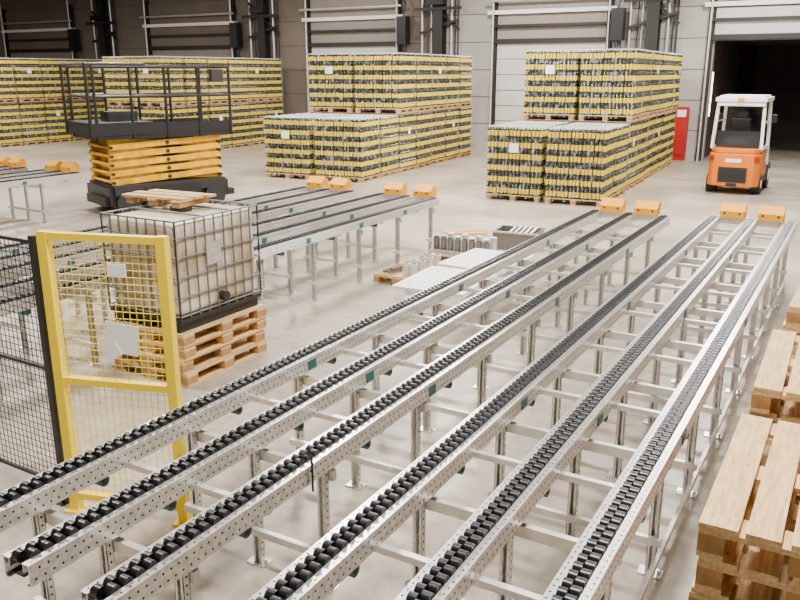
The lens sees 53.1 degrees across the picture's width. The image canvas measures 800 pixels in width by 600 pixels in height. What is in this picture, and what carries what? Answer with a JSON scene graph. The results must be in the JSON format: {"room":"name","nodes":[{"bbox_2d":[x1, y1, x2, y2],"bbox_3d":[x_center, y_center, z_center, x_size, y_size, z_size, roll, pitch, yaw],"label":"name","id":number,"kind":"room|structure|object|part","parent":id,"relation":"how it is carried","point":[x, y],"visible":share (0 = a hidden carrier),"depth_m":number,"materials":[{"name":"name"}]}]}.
{"room":"distribution center","nodes":[
{"label":"distribution center","id":0,"kind":"room"},
{"bbox_2d":[0,138,799,599],"bbox_3d":[-10.102,-4.909,29.279,65.000,0.200,51.000,9,18,29],"label":"floor","id":1,"kind":"structure","parent":0,"point":[295,322],"depth_m":8.69,"materials":[{"name":"concrete"}]},
{"bbox_2d":[0,156,27,173],"bbox_3d":[-10.990,-2.134,16.927,1.300,1.230,6.420,9,18,29],"label":"conveyor","id":2,"kind":"object","parent":1,"relation":"on","point":[14,164],"visible":0.94,"depth_m":19.15,"materials":[{"name":"metal"}]},
{"bbox_3d":[-10.541,-2.374,16.525,0.190,0.142,6.312,9,18,29],"label":"roller rail","id":3,"kind":"part","parent":2,"relation":"part of","materials":[{"name":"metal"}]},
{"bbox_2d":[0,234,69,506],"bbox_3d":[-4.196,0.288,6.837,3.835,2.100,0.120,9,18,30],"label":"mesh fence","id":4,"kind":"object","parent":1,"relation":"on","point":[31,239],"visible":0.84,"depth_m":5.97,"materials":[{"name":"black metal"}]},
{"bbox_2d":[0,160,81,222],"bbox_3d":[-9.345,-1.874,16.014,1.300,1.230,6.420,9,18,29],"label":"conveyor","id":5,"kind":"object","parent":1,"relation":"on","point":[54,170],"visible":1,"depth_m":17.80,"materials":[{"name":"metal"}]},
{"bbox_3d":[-9.848,-2.264,16.140,0.190,0.142,6.312,9,18,29],"label":"roller rail","id":6,"kind":"part","parent":5,"relation":"part of","materials":[{"name":"metal"}]},
{"bbox_3d":[-9.372,-2.189,15.876,0.190,0.142,6.312,9,18,29],"label":"roller rail","id":7,"kind":"part","parent":5,"relation":"part of","materials":[{"name":"metal"}]},
{"bbox_3d":[-9.355,-1.744,16.032,1.300,0.970,5.502,9,18,29],"label":"frame","id":8,"kind":"part","parent":5,"relation":"part of","materials":[{"name":"metal"}]},
{"bbox_3d":[-8.895,-2.114,15.611,0.190,0.142,6.312,9,18,29],"label":"roller rail","id":9,"kind":"part","parent":5,"relation":"part of","materials":[{"name":"metal"}]},
{"bbox_2d":[0,58,110,147],"bbox_3d":[-18.883,-9.690,38.741,6.617,3.811,6.704,8,18,26],"label":"pallets","id":10,"kind":"object","parent":1,"relation":"on","point":[31,102],"visible":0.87,"depth_m":36.56,"materials":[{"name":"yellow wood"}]},
{"bbox_2d":[35,230,191,526],"bbox_3d":[-2.021,0.584,5.708,1.032,2.150,0.140,3,16,12],"label":"safety gate","id":11,"kind":"object","parent":1,"relation":"on","point":[120,339],"visible":0.83,"depth_m":5.59,"materials":[{"name":"yellow metal"}]},
{"bbox_2d":[58,62,234,212],"bbox_3d":[-5.991,-3.984,19.450,3.586,3.406,1.780,-13,20,-38],"label":"scissor lift","id":12,"kind":"object","parent":1,"relation":"on","point":[129,154],"visible":0.91,"depth_m":18.93,"materials":[{"name":"black paint"}]},
{"bbox_2d":[0,176,356,349],"bbox_3d":[-3.586,-0.757,12.094,1.290,1.230,9.020,9,18,29],"label":"conveyor","id":13,"kind":"object","parent":1,"relation":"on","point":[315,194],"visible":0.47,"depth_m":13.27,"materials":[{"name":"metal"}]},
{"bbox_3d":[-4.085,-1.147,12.218,0.190,0.142,8.912,9,18,29],"label":"roller rail","id":14,"kind":"part","parent":13,"relation":"part of","materials":[{"name":"metal"}]},
{"bbox_3d":[-3.608,-1.072,11.954,0.190,0.142,8.912,9,18,29],"label":"roller rail","id":15,"kind":"part","parent":13,"relation":"part of","materials":[{"name":"metal"}]},
{"bbox_3d":[-3.141,-0.998,11.694,0.190,0.142,8.912,9,18,29],"label":"roller rail","id":16,"kind":"part","parent":13,"relation":"part of","materials":[{"name":"metal"}]},
{"bbox_2d":[111,303,266,387],"bbox_3d":[-2.392,0.415,9.159,1.141,0.583,1.364,9,18,29],"label":"wooden pallets","id":17,"kind":"object","parent":1,"relation":"on","point":[217,342],"visible":0.56,"depth_m":8.79,"materials":[{"name":"brown wood"}]},
{"bbox_2d":[100,199,261,332],"bbox_3d":[-2.371,-0.443,8.897,1.134,1.208,1.295,9,18,29],"label":"tank","id":18,"kind":"object","parent":17,"relation":"on","point":[212,254],"visible":0.85,"depth_m":8.51,"materials":[{"name":"plastic"}]},
{"bbox_2d":[122,189,215,207],"bbox_3d":[-2.586,-1.138,8.943,0.956,0.099,0.538,9,18,29],"label":"pallet","id":19,"kind":"object","parent":18,"relation":"on","point":[155,197],"visible":1,"depth_m":8.84,"materials":[{"name":"brown wood"}]},
{"bbox_2d":[102,56,283,149],"bbox_3d":[-8.712,-8.638,35.049,3.313,3.811,8.063,8,18,26],"label":"pallets","id":20,"kind":"object","parent":1,"relation":"on","point":[252,80],"visible":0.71,"depth_m":33.52,"materials":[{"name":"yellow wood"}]},
{"bbox_2d":[0,182,412,403],"bbox_3d":[-2.278,-0.550,11.368,0.750,1.230,9.020,9,18,29],"label":"conveyor","id":21,"kind":"object","parent":1,"relation":"on","point":[288,225],"visible":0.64,"depth_m":12.02,"materials":[{"name":"metal"}]},
{"bbox_3d":[-2.543,-0.903,11.362,0.190,0.142,8.912,9,18,29],"label":"roller rail","id":22,"kind":"part","parent":21,"relation":"part of","materials":[{"name":"metal"}]},
{"bbox_3d":[-2.067,-0.828,11.098,0.190,0.142,8.912,9,18,29],"label":"roller rail","id":23,"kind":"part","parent":21,"relation":"part of","materials":[{"name":"metal"}]},
{"bbox_2d":[0,197,669,599],"bbox_3d":[0.983,0.269,8.491,1.329,1.230,11.144,9,18,29],"label":"conveyor","id":24,"kind":"object","parent":1,"relation":"on","point":[175,558],"visible":0.98,"depth_m":5.38,"materials":[{"name":"metal"}]},
{"bbox_3d":[-0.539,0.998,4.644,0.071,0.256,0.021,0,16,-1],"label":"hook rod","id":25,"kind":"part","parent":24,"relation":"part of","materials":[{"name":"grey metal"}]},
{"bbox_2d":[253,184,439,321],"bbox_3d":[-0.837,-0.868,12.483,0.549,1.230,5.574,9,18,29],"label":"conveyor","id":26,"kind":"object","parent":1,"relation":"on","point":[424,195],"visible":0.95,"depth_m":12.29,"materials":[{"name":"metal"}]},
{"bbox_3d":[-0.728,-1.162,12.270,0.190,0.142,5.462,9,18,29],"label":"roller rail","id":27,"kind":"part","parent":26,"relation":"part of","materials":[{"name":"metal"}]},
{"bbox_2d":[263,53,472,182],"bbox_3d":[-0.695,-6.676,28.161,3.567,3.811,9.395,7,17,24],"label":"pallets","id":28,"kind":"object","parent":1,"relation":"on","point":[395,113],"visible":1,"depth_m":26.03,"materials":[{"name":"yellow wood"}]},
{"bbox_2d":[373,259,433,284],"bbox_3d":[0.225,-0.439,12.956,0.804,0.146,1.205,9,18,29],"label":"wooden pallet","id":29,"kind":"object","parent":1,"relation":"on","point":[396,276],"visible":0.24,"depth_m":12.62,"materials":[{"name":"brown wood"}]},
{"bbox_2d":[383,253,440,275],"bbox_3d":[0.202,-0.599,12.872,0.634,0.205,0.994,9,18,29],"label":"canisters","id":30,"kind":"object","parent":29,"relation":"on","point":[409,268],"visible":0.89,"depth_m":12.60,"materials":[{"name":"grey plastic"}]},
{"bbox_2d":[424,252,453,258],"bbox_3d":[1.143,-0.768,14.113,1.213,0.146,0.818,9,18,29],"label":"wooden pallet","id":31,"kind":"object","parent":1,"relation":"on","point":[442,256],"visible":0.07,"depth_m":14.03,"materials":[{"name":"brown wood"}]},
{"bbox_2d":[428,232,496,255],"bbox_3d":[1.100,-0.959,13.977,1.100,0.290,0.557,9,18,29],"label":"canisters","id":32,"kind":"object","parent":31,"relation":"on","point":[442,245],"visible":0.85,"depth_m":13.92,"materials":[{"name":"silver metal"}]},
{"bbox_2d":[392,266,496,321],"bbox_3d":[0.648,-0.072,11.123,1.050,0.445,1.273,8,18,26],"label":"boxes","id":33,"kind":"object","parent":1,"relation":"on","point":[428,277],"visible":0.43,"depth_m":10.84},
{"bbox_2d":[443,229,486,235],"bbox_3d":[1.350,-1.412,16.543,0.904,0.050,0.489,2,16,7],"label":"timber offcuts","id":34,"kind":"object","parent":1,"relation":"on","point":[483,232],"visible":0.95,"depth_m":16.45,"materials":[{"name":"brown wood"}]},
{"bbox_2d":[437,248,533,280],"bbox_3d":[1.314,-0.411,12.312,1.044,0.445,1.291,10,19,31],"label":"boxes","id":35,"kind":"object","parent":1,"relation":"on","point":[466,260],"visible":0.34,"depth_m":12.18},
{"bbox_2d":[491,225,545,249],"bbox_3d":[2.237,-1.179,15.130,0.880,0.377,0.680,7,17,23],"label":"crate","id":36,"kind":"object","parent":1,"relation":"on","point":[508,236],"visible":0.77,"depth_m":14.95,"materials":[{"name":"grey metal"}]},
{"bbox_2d":[248,202,796,599],"bbox_3d":[2.622,0.465,7.804,1.297,1.230,11.540,9,18,29],"label":"conveyor","id":37,"kind":"object","parent":1,"relation":"on","point":[587,573],"visible":1,"depth_m":5.24,"materials":[{"name":"metal"}]},
{"bbox_3d":[2.590,0.151,7.661,0.190,0.142,11.420,9,18,29],"label":"roller rail","id":38,"kind":"part","parent":37,"relation":"part of","materials":[{"name":"metal"}]},
{"bbox_3d":[3.067,0.226,7.396,0.190,0.142,11.420,9,18,29],"label":"roller rail","id":39,"kind":"part","parent":37,"relation":"part of","materials":[{"name":"metal"}]},
{"bbox_2d":[485,49,682,206],"bbox_3d":[6.014,-5.597,24.374,3.182,3.811,10.758,8,18,26],"label":"pallets","id":40,"kind":"object","parent":1,"relation":"on","point":[596,124],"visible":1,"depth_m":21.46,"materials":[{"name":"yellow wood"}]},
{"bbox_2d":[671,107,689,160],"bbox_3d":[10.532,-6.241,30.032,0.450,1.950,0.280,9,18,29],"label":"tall cabinet","id":41,"kind":"object","parent":1,"relation":"on","point":[682,117],"visible":0.95,"depth_m":29.93,"materials":[{"name":"red metal"}]},
{"bbox_2d":[705,94,777,193],"bbox_3d":[9.851,-4.534,22.855,1.580,2.598,3.780,9,18,29],"label":"forklift","id":42,"kind":"object","parent":1,"relation":"on","point":[738,158],"visible":1,"depth_m":21.61,"materials":[{"name":"orange paint"}]},
{"bbox_3d":[9.426,-4.725,22.034,0.500,0.952,0.653,9,18,29],"label":"seat","id":43,"kind":"part","parent":42,"relation":"part of","materials":[{"name":"black paint"}]},
{"bbox_2d":[688,413,799,599],"bbox_3d":[1.824,1.506,3.657,0.840,1.500,1.249,9,18,29],"label":"wooden pallets","id":44,"kind":"object","parent":1,"relation":"on","point":[746,539],"visible":1,"depth_m":3.23,"materials":[{"name":"brown wood"}]},
{"bbox_2d":[749,329,799,558],"bbox_3d":[2.638,1.113,5.033,0.836,1.500,1.238,9,18,28],"label":"wooden pallets","id":45,"kind":"object","parent":1,"relation":"on","point":[775,393],"visible":0.33,"depth_m":4.62,"materials":[{"name":"brown wood"}]},
{"bbox_2d":[782,285,799,375],"bbox_3d":[3.594,0.679,6.560,0.837,1.500,1.247,9,18,30],"label":"wooden pallets","id":46,"kind":"object","parent":1,"relation":"on","point":[792,321],"visible":0.12,"depth_m":6.06,"materials":[{"name":"brown wood"}]},
{"bbox_2d":[0,0,799,160],"bbox_3d":[-4.280,-11.855,37.785,65.000,8.500,0.312,9,18,29],"label":"wall","id":47,"kind":"structure","parent":0,"point":[475,32],"depth_m":34.36,"materials":[{"name":"grey"}]},
{"bbox_2d":[0,0,80,58],"bbox_3d":[-20.844,-13.849,46.609,7.077,7.500,0.607,9,18,29],"label":"door","id":48,"kind":"structure","parent":47,"relation":"in","point":[44,34],"depth_m":46.36,"materials":[{"name":"grey metal"}]},
{"bbox_2d":[85,0,118,106],"bbox_3d":[-16.235,-13.579,43.837,2.200,8.500,0.730,9,18,29],"label":"trim","id":49,"kind":"structure","parent":47,"relation":"attached to","point":[101,17],"depth_m":43.53,"materials":[{"name":"grey metal"}]},
{"bbox_2d":[139,0,242,57],"bbox_3d":[-10.582,-12.226,40.910,6.977,7.500,0.607,9,18,29],"label":"door","id":50,"kind":"structure","parent":47,"relation":"in","point":[202,28],"depth_m":40.65,"materials":[{"name":"grey metal"}]},
{"bbox_2d":[241,0,281,114],"bbox_3d":[-6.622,-12.059,38.499,2.200,8.500,0.730,9,18,29],"label":"trim","id":51,"kind":"structure","parent":47,"relation":"attached to","point":[262,15],"depth_m":38.25,"materials":[{"name":"grey metal"}]},
{"bbox_2d":[299,0,409,112],"bbox_3d":[-2.008,-10.869,36.150,5.977,7.500,0.607,9,18,29],"label":"door","id":52,"kind":"structure","parent":47,"relation":"in","point":[331,26],"depth_m":35.97,"materials":[{"name":"grey metal"}]},
{"bbox_2d":[414,0,461,55],"bbox_3d":[1.605,-10.757,33.931,2.200,8.500,0.730,9,18,29],"label":"trim","id":53,"kind":"structure","parent":47,"relation":"attached to","point":[438,8],"depth_m":33.73,"materials":[{"name":"grey metal"}]},
{"bbox_2d":[486,0,626,149],"bbox_3d":[6.089,-9.589,31.654,5.877,7.500,0.607,9,18,29],"label":"door","id":54,"kind":"structure","parent":47,"relation":"in","point":[517,26],"depth_m":31.95,"materials":[{"name":"grey metal"}]},
{"bbox_2d":[470,143,693,159],"bbox_3d":[-10.723,-8.844,42.271,50.350,0.250,0.087,9,18,29],"label":"baseboard","id":55,"kind":"structure","parent":47,"relation":"attached to","point":[689,156],"depth_m":34.27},
{"bbox_2d":[624,0,679,52],"bbox_3d":[9.312,-9.538,29.651,2.200,8.500,0.730,9,18,29],"label":"trim","id":56,"kind":"structure","parent":47,"relation":"attached to","point":[655,7],"depth_m":29.49,"materials":[{"name":"grey metal"}]},
{"bbox_2d":[695,0,799,160],"bbox_3d":[13.407,-8.431,27.590,5.877,7.500,0.607,9,18,29],"label":"door","id":57,"kind":"structure","parent":47,"relation":"in","point":[759,22],"depth_m":28.15,"materials":[{"name":"grey metal"}]},
{"bbox_2d":[704,39,799,157],"bbox_3d":[16.690,-8.849,33.984,5.100,4.800,12.900,9,18,29],"label":"doorway","id":58,"kind":"structure","parent":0,"point":[755,67],"depth_m":39.22,"materials":[{"name":"grey metal"}]},
{"bbox_2d":[708,72,713,115],"bbox_3d":[11.613,-7.707,29.974,0.065,1.800,0.400,9,18,29],"label":"lamp","id":59,"kind":"object","parent":58,"relation":"attached to","point":[713,72],"visible":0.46,"depth_m":29.97,"materials":[{"name":"white"}]}
]}

